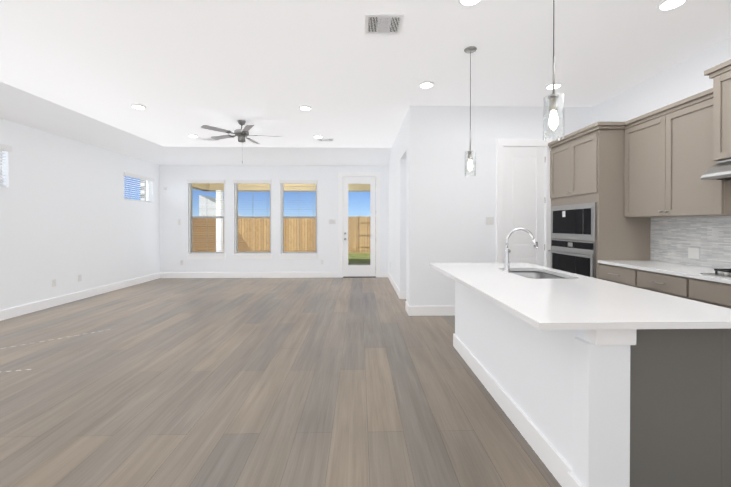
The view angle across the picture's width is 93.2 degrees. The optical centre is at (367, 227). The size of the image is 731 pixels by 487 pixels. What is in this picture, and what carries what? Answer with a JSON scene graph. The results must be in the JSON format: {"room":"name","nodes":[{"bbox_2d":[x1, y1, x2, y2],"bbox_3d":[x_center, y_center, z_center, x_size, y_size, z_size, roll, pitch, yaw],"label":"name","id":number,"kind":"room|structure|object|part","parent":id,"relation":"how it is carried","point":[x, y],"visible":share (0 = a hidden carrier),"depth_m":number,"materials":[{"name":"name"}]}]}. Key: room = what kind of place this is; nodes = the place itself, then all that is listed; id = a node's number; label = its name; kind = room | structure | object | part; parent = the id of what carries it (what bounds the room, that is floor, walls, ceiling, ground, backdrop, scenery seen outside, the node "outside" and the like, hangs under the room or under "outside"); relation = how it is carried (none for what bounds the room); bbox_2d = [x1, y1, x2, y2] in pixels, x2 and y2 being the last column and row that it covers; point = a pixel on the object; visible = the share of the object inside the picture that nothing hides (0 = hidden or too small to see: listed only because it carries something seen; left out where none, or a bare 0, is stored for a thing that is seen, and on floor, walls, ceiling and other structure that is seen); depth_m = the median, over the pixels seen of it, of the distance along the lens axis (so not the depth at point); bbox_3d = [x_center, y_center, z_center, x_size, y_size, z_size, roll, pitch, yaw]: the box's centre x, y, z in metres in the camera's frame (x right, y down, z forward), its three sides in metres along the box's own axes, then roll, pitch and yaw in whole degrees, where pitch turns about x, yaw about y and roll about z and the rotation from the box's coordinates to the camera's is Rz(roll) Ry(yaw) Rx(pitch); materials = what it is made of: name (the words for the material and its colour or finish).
{"room":"kitchen","nodes":[
{"label":"kitchen","id":0,"kind":"room"},
{"bbox_2d":[0,118,159,310],"bbox_3d":[-5.140,-0.310,2.791,0.150,3.250,11.680,0,0,-1],"label":"wall","id":1,"kind":"structure","parent":0,"point":[69,214],"depth_m":5.89,"materials":[{"name":"white paint"}]},
{"bbox_2d":[0,150,1,184],"bbox_3d":[-5.216,-0.850,4.416,0.055,0.590,1.000,0,0,-1],"label":"window","id":2,"kind":"structure","parent":1,"relation":"in","point":[0,167],"depth_m":4.89,"materials":[{"name":"glass"}]},
{"bbox_2d":[0,144,11,186],"bbox_3d":[-5.124,-0.855,4.418,0.110,0.587,1.040,0,0,-1],"label":"window blind","id":3,"kind":"object","parent":1,"relation":"attached to","point":[6,148],"visible":1,"depth_m":4.86,"materials":[{"name":"white plastic"}]},
{"bbox_2d":[0,273,159,320],"bbox_3d":[-5.059,1.245,2.878,0.016,0.140,11.530,0,0,-1],"label":"baseboard","id":4,"kind":"structure","parent":1,"relation":"attached to","point":[5,314],"depth_m":5.91,"materials":[{"name":"white paint"}]},
{"bbox_2d":[129,181,148,201],"bbox_3d":[-5.298,-0.872,7.845,0.055,0.590,1.020,0,0,-1],"label":"window","id":5,"kind":"structure","parent":1,"relation":"in","point":[147,188],"depth_m":8.31,"materials":[{"name":"white plastic"}]},
{"bbox_2d":[124,172,154,202],"bbox_3d":[-5.205,-0.877,7.847,0.110,0.587,1.060,0,0,-1],"label":"window blind","id":6,"kind":"object","parent":5,"relation":"attached to","point":[127,174],"visible":0.83,"depth_m":7.79,"materials":[{"name":"white plastic"}]},
{"bbox_2d":[159,165,388,276],"bbox_3d":[-1.621,-0.348,8.790,7.470,3.250,0.150,0,0,-1],"label":"wall","id":7,"kind":"structure","parent":0,"point":[173,209],"depth_m":8.69,"materials":[{"name":"white paint"}]},
{"bbox_2d":[186,180,224,253],"bbox_3d":[-4.051,-0.252,8.711,0.941,1.858,0.175,0,0,-1],"label":"window","id":8,"kind":"structure","parent":7,"relation":"in","point":[191,225],"depth_m":8.68,"materials":[{"name":"white plastic"}]},
{"bbox_2d":[160,272,337,277],"bbox_3d":[-2.959,1.207,8.686,4.430,0.140,0.016,0,0,-1],"label":"baseboard","id":9,"kind":"structure","parent":7,"relation":"attached to","point":[182,274],"depth_m":8.68,"materials":[{"name":"white paint"}]},
{"bbox_2d":[186,254,317,258],"bbox_3d":[-2.892,0.740,8.727,3.289,0.125,0.130,0,0,-1],"label":"trim","id":10,"kind":"structure","parent":7,"relation":"attached to","point":[252,256],"depth_m":8.68,"materials":[{"name":"white paint"}]},
{"bbox_2d":[233,180,271,253],"bbox_3d":[-2.898,-0.252,8.738,0.954,1.858,0.175,0,0,-1],"label":"window","id":11,"kind":"structure","parent":7,"relation":"in","point":[252,182],"depth_m":8.71,"materials":[{"name":"white plastic"}]},
{"bbox_2d":[279,180,317,253],"bbox_3d":[-1.740,-0.252,8.766,0.955,1.858,0.175,0,0,-1],"label":"window","id":12,"kind":"structure","parent":7,"relation":"in","point":[282,182],"depth_m":8.74,"materials":[{"name":"white plastic"}]},
{"bbox_2d":[338,172,379,277],"bbox_3d":[-0.217,-0.054,8.817,1.050,2.660,0.168,0,0,-1],"label":"door frame","id":13,"kind":"structure","parent":7,"relation":"attached to","point":[359,174],"depth_m":8.73,"materials":[{"name":"white paint"}]},
{"bbox_2d":[343,177,375,276],"bbox_3d":[-0.208,0.004,8.763,0.836,2.545,0.151,0,0,-1],"label":"patio door","id":14,"kind":"structure","parent":7,"relation":"in","point":[354,270],"depth_m":8.77,"materials":[{"name":"white paint"}]},
{"bbox_2d":[0,277,561,486],"bbox_3d":[-0.843,1.374,2.978,8.750,0.120,11.830,0,0,-1],"label":"floor","id":15,"kind":"structure","parent":0,"point":[276,382],"depth_m":2.72,"materials":[{"name":"brown wood"}]},
{"bbox_2d":[453,280,730,486],"bbox_3d":[1.351,0.874,2.671,0.818,0.884,2.272,0,0,-1],"label":"kitchen island","id":16,"kind":"object","parent":15,"relation":"on","point":[586,381],"depth_m":1.62,"materials":[{"name":"white paint"}]},
{"bbox_2d":[429,264,730,331],"bbox_3d":[1.248,0.417,2.660,1.084,0.030,2.340,0,0,-1],"label":"island countertop","id":17,"kind":"structure","parent":16,"relation":"on","point":[582,303],"depth_m":1.87,"materials":[{"name":"white stone"}]},
{"bbox_2d":[501,228,538,271],"bbox_3d":[1.343,0.203,2.982,0.311,0.394,0.151,0,0,-1],"label":"faucet","id":18,"kind":"object","parent":17,"relation":"on","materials":[{"name":"silver metal"}]},
{"bbox_2d":[513,268,572,279],"bbox_3d":[1.461,0.528,3.027,0.480,0.221,0.730,0,0,-1],"label":"sink","id":19,"kind":"object","parent":17,"relation":"in","point":[533,273],"depth_m":3.33,"materials":[{"name":"silver metal"}]},
{"bbox_2d":[548,123,651,277],"bbox_3d":[3.009,0.056,4.605,0.666,2.496,1.037,0,0,-1],"label":"tall cabinet","id":20,"kind":"object","parent":15,"relation":"on","point":[589,225],"depth_m":4.17,"materials":[{"name":"beige wood"}]},
{"bbox_2d":[596,263,627,284],"bbox_3d":[3.046,0.867,3.779,0.630,0.885,0.625,0,0,-1],"label":"base cabinet","id":21,"kind":"object","parent":15,"relation":"on","point":[619,275],"depth_m":3.86,"materials":[{"name":"beige wood"}]},
{"bbox_2d":[628,267,675,295],"bbox_3d":[3.059,0.870,3.260,0.630,0.885,0.695,0,0,-1],"label":"base cabinet","id":22,"kind":"object","parent":15,"relation":"on","point":[647,280],"depth_m":3.32,"materials":[{"name":"beige wood"}]},
{"bbox_2d":[600,259,730,282],"bbox_3d":[3.071,0.418,2.493,0.642,0.030,3.188,0,0,-1],"label":"countertop","id":23,"kind":"structure","parent":22,"relation":"on","point":[713,274],"depth_m":3.32,"materials":[{"name":"white stone"}]},
{"bbox_2d":[700,269,730,277],"bbox_3d":[3.092,0.379,2.570,0.500,0.048,0.760,0,0,-1],"label":"cooktop","id":24,"kind":"object","parent":23,"relation":"in","point":[726,273],"depth_m":2.85,"materials":[{"name":"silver metal"}]},
{"bbox_2d":[676,275,730,308],"bbox_3d":[3.075,0.875,2.577,0.630,0.885,0.950,0,0,-1],"label":"base cabinet","id":25,"kind":"object","parent":15,"relation":"on","point":[718,294],"depth_m":2.83,"materials":[{"name":"beige wood"}]},
{"bbox_2d":[0,0,730,165],"bbox_3d":[-0.843,-1.696,2.958,8.750,0.380,11.830,0,0,-1],"label":"ceiling","id":26,"kind":"structure","parent":0,"point":[87,71],"depth_m":3.77,"materials":[{"name":"white paint"}]},
{"bbox_2d":[130,104,145,108],"bbox_3d":[-3.369,-1.768,5.074,0.196,0.022,0.196,0,0,-1],"label":"recessed light","id":27,"kind":"object","parent":26,"relation":"in","point":[138,106],"visible":1,"depth_m":5.04,"materials":[{"name":"white paint"}]},
{"bbox_2d":[199,138,219,140],"bbox_3d":[-3.215,-1.786,7.028,0.340,0.012,0.200,0,0,-1],"label":"ceiling vent","id":28,"kind":"object","parent":26,"relation":"in","point":[207,139],"visible":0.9,"depth_m":7.03,"materials":[{"name":"white paint"}]},
{"bbox_2d":[201,120,281,163],"bbox_3d":[-2.105,-1.424,5.852,1.272,0.720,1.257,0,0,-1],"label":"ceiling fan","id":29,"kind":"object","parent":26,"relation":"hanging from","point":[242,134],"visible":1,"depth_m":5.76,"materials":[{"name":"silver metal"}]},
{"bbox_2d":[299,105,311,109],"bbox_3d":[-0.930,-1.768,5.132,0.196,0.022,0.196,0,0,-1],"label":"recessed light","id":30,"kind":"object","parent":26,"relation":"in","point":[304,107],"visible":0.98,"depth_m":5.08,"materials":[{"name":"white paint"}]},
{"bbox_2d":[317,138,333,140],"bbox_3d":[-0.866,-1.786,7.084,0.340,0.012,0.200,0,0,-1],"label":"ceiling vent","id":31,"kind":"object","parent":26,"relation":"in","point":[325,139],"visible":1,"depth_m":7.03,"materials":[{"name":"white metal"}]},
{"bbox_2d":[365,14,403,34],"bbox_3d":[0.137,-1.760,3.006,0.320,0.012,0.290,0,0,-1],"label":"ceiling vent","id":32,"kind":"object","parent":26,"relation":"in","point":[383,24],"visible":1,"depth_m":2.99,"materials":[{"name":"white metal"}]},
{"bbox_2d":[419,81,433,87],"bbox_3d":[0.727,-1.763,4.281,0.196,0.022,0.196,0,0,-1],"label":"recessed light","id":33,"kind":"object","parent":26,"relation":"in","point":[425,84],"visible":0.98,"depth_m":4.25,"materials":[{"name":"white paint"}]},
{"bbox_2d":[458,0,480,5],"bbox_3d":[0.787,-1.752,2.642,0.196,0.022,0.196,0,0,-1],"label":"recessed light","id":34,"kind":"object","parent":26,"relation":"in","point":[467,2],"visible":0.96,"depth_m":2.68,"materials":[{"name":"white paint"}]},
{"bbox_2d":[464,46,476,176],"bbox_3d":[1.021,-1.139,3.441,0.124,1.260,0.124,0,0,-1],"label":"pendant light","id":35,"kind":"object","parent":26,"relation":"hanging from","point":[470,49],"visible":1,"depth_m":3.43,"materials":[{"name":"clear glass"}]},
{"bbox_3d":[1.021,-0.630,3.445,0.109,0.242,0.109,0,0,-1],"label":"lamp shade","id":36,"kind":"part","parent":35,"relation":"part of","materials":[{"name":"clear glass"}]},
{"bbox_2d":[545,82,561,88],"bbox_3d":[2.320,-1.763,4.318,0.196,0.022,0.196,0,0,-1],"label":"recessed light","id":37,"kind":"object","parent":26,"relation":"in","point":[549,85],"visible":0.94,"depth_m":4.28,"materials":[{"name":"white paint"}]},
{"bbox_2d":[543,0,564,140],"bbox_3d":[1.056,-1.129,1.962,0.124,1.260,0.124,0,0,-1],"label":"pendant light","id":38,"kind":"object","parent":26,"relation":"hanging from","point":[553,100],"visible":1,"depth_m":1.95,"materials":[{"name":"clear glass"}]},
{"bbox_3d":[1.056,-0.620,1.965,0.109,0.242,0.109,0,0,-1],"label":"lamp shade","id":39,"kind":"part","parent":38,"relation":"part of","materials":[{"name":"clear glass"}]},
{"bbox_2d":[656,0,686,9],"bbox_3d":[2.379,-1.753,2.699,0.196,0.022,0.196,0,0,-1],"label":"recessed light","id":40,"kind":"object","parent":26,"relation":"in","point":[665,4],"visible":0.94,"depth_m":2.70,"materials":[{"name":"white paint"}]},
{"bbox_2d":[388,108,408,302],"bbox_3d":[0.627,-0.337,6.978,0.120,3.250,3.580,0,0,-1],"label":"wall","id":41,"kind":"structure","parent":0,"point":[398,220],"depth_m":6.35,"materials":[{"name":"white paint"}]},
{"bbox_2d":[387,272,402,298],"bbox_3d":[0.562,1.215,7.489,0.046,0.140,2.576,0,0,-1],"label":"baseboard","id":42,"kind":"structure","parent":41,"relation":"attached to","point":[400,293],"depth_m":6.91,"materials":[{"name":"white paint"}]},
{"bbox_2d":[405,301,407,313],"bbox_3d":[0.615,1.229,5.269,0.046,0.140,0.321,0,0,-1],"label":"baseboard","id":43,"kind":"structure","parent":41,"relation":"attached to","point":[406,304],"depth_m":5.29,"materials":[{"name":"white paint"}]},
{"bbox_2d":[408,105,592,305],"bbox_3d":[1.971,-0.325,5.160,2.720,3.250,0.120,0,0,-1],"label":"wall","id":44,"kind":"structure","parent":0,"point":[451,207],"depth_m":5.08,"materials":[{"name":"white paint"}]},
{"bbox_2d":[408,305,454,315],"bbox_3d":[1.246,1.231,5.085,1.299,0.140,0.016,0,0,-1],"label":"baseboard","id":45,"kind":"structure","parent":44,"relation":"attached to","point":[412,310],"depth_m":5.07,"materials":[{"name":"white paint"}]},
{"bbox_2d":[486,217,493,224],"bbox_3d":[1.797,-0.089,5.092,0.116,0.116,0.008,0,0,-1],"label":"light switch","id":46,"kind":"object","parent":44,"relation":"attached to","point":[489,220],"visible":1,"depth_m":5.09,"materials":[{"name":"white plastic"}]},
{"bbox_2d":[496,139,551,267],"bbox_3d":[2.303,0.005,5.161,0.815,2.590,0.138,0,0,-1],"label":"door frame","id":47,"kind":"structure","parent":44,"relation":"attached to","point":[501,143],"depth_m":5.09,"materials":[{"name":"white paint"}]},
{"bbox_2d":[503,147,545,265],"bbox_3d":[2.318,0.049,5.101,0.631,2.478,0.112,0,0,-1],"label":"pantry door","id":48,"kind":"structure","parent":44,"relation":"in","point":[523,183],"depth_m":5.12,"materials":[{"name":"white paint"}]},
{"bbox_2d":[593,37,730,122],"bbox_3d":[3.500,-0.299,1.205,0.150,3.250,8.100,0,0,-1],"label":"wall","id":49,"kind":"structure","parent":0,"point":[686,78],"depth_m":3.89,"materials":[{"name":"white paint"}]},
{"bbox_2d":[624,99,730,218],"bbox_3d":[3.203,-0.647,3.531,0.329,1.075,1.106,0,0,-1],"label":"upper cabinet","id":50,"kind":"object","parent":49,"relation":"attached to","point":[643,201],"depth_m":3.50,"materials":[{"name":"beige wood"}]},
{"bbox_2d":[688,248,699,258],"bbox_3d":[3.354,0.270,3.556,0.006,0.110,0.120,0,0,-1],"label":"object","id":51,"kind":"structure","parent":49,"relation":"attached to","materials":[{"name":"white plastic"}]},
{"bbox_2d":[696,59,730,182],"bbox_3d":[3.117,-0.858,2.552,0.547,0.919,0.840,0,0,-1],"label":"upper cabinet","id":52,"kind":"object","parent":49,"relation":"attached to","point":[713,105],"depth_m":2.94,"materials":[{"name":"beige wood"}]},
{"bbox_2d":[700,159,730,179],"bbox_3d":[3.112,-0.477,2.555,0.537,0.169,0.800,0,0,-1],"label":"hood","id":53,"kind":"object","parent":52,"relation":"attached to","point":[721,170],"depth_m":2.85,"materials":[{"name":"silver metal"}]},
{"label":"outside","id":54,"kind":"structure","parent":0,"visible":0},
{"bbox_2d":[348,253,369,263],"bbox_3d":[-0.514,1.329,26.873,80.000,0.100,35.910,0,0,-1],"label":"ground","id":55,"kind":"structure","parent":54,"point":[364,258],"depth_m":14.91,"materials":[{"name":"green plant"}]},
{"bbox_2d":[140,179,145,200],"bbox_3d":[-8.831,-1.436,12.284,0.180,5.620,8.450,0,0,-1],"label":"neighbouring house","id":56,"kind":"structure","parent":55,"relation":"on","point":[143,193],"depth_m":13.61,"materials":[{"name":"white"}]},
{"bbox_2d":[199,195,240,215],"bbox_3d":[-9.399,-0.426,26.106,3.400,3.420,7.000,0,0,-1],"label":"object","id":57,"kind":"structure","parent":55,"relation":"on","point":[210,204],"depth_m":22.58,"materials":[{"name":"white"}]},
{"bbox_2d":[193,216,369,252],"bbox_3d":[-0.205,0.404,13.805,60.000,1.920,8.100,0,0,-1],"label":"fence","id":58,"kind":"structure","parent":55,"relation":"on","point":[291,233],"depth_m":17.72,"materials":[{"name":"brown wood"}]},
{"bbox_3d":[-1.675,1.341,10.442,7.700,0.090,3.108,0,0,-1],"label":"patio slab","id":59,"kind":"object","parent":55,"relation":"on","visible":0},
{"bbox_2d":[216,190,222,251],"bbox_3d":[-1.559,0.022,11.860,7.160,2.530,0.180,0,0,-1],"label":"column","id":60,"kind":"structure","parent":59,"relation":"on","point":[219,196],"depth_m":11.69,"materials":[{"name":"white paint"}]},
{"bbox_2d":[192,183,369,191],"bbox_3d":[-1.676,-1.459,10.473,7.900,0.450,3.208,0,0,-1],"label":"roof","id":61,"kind":"structure","parent":60,"relation":"on","point":[243,187],"depth_m":11.75,"materials":[{"name":"beige"}]}
]}

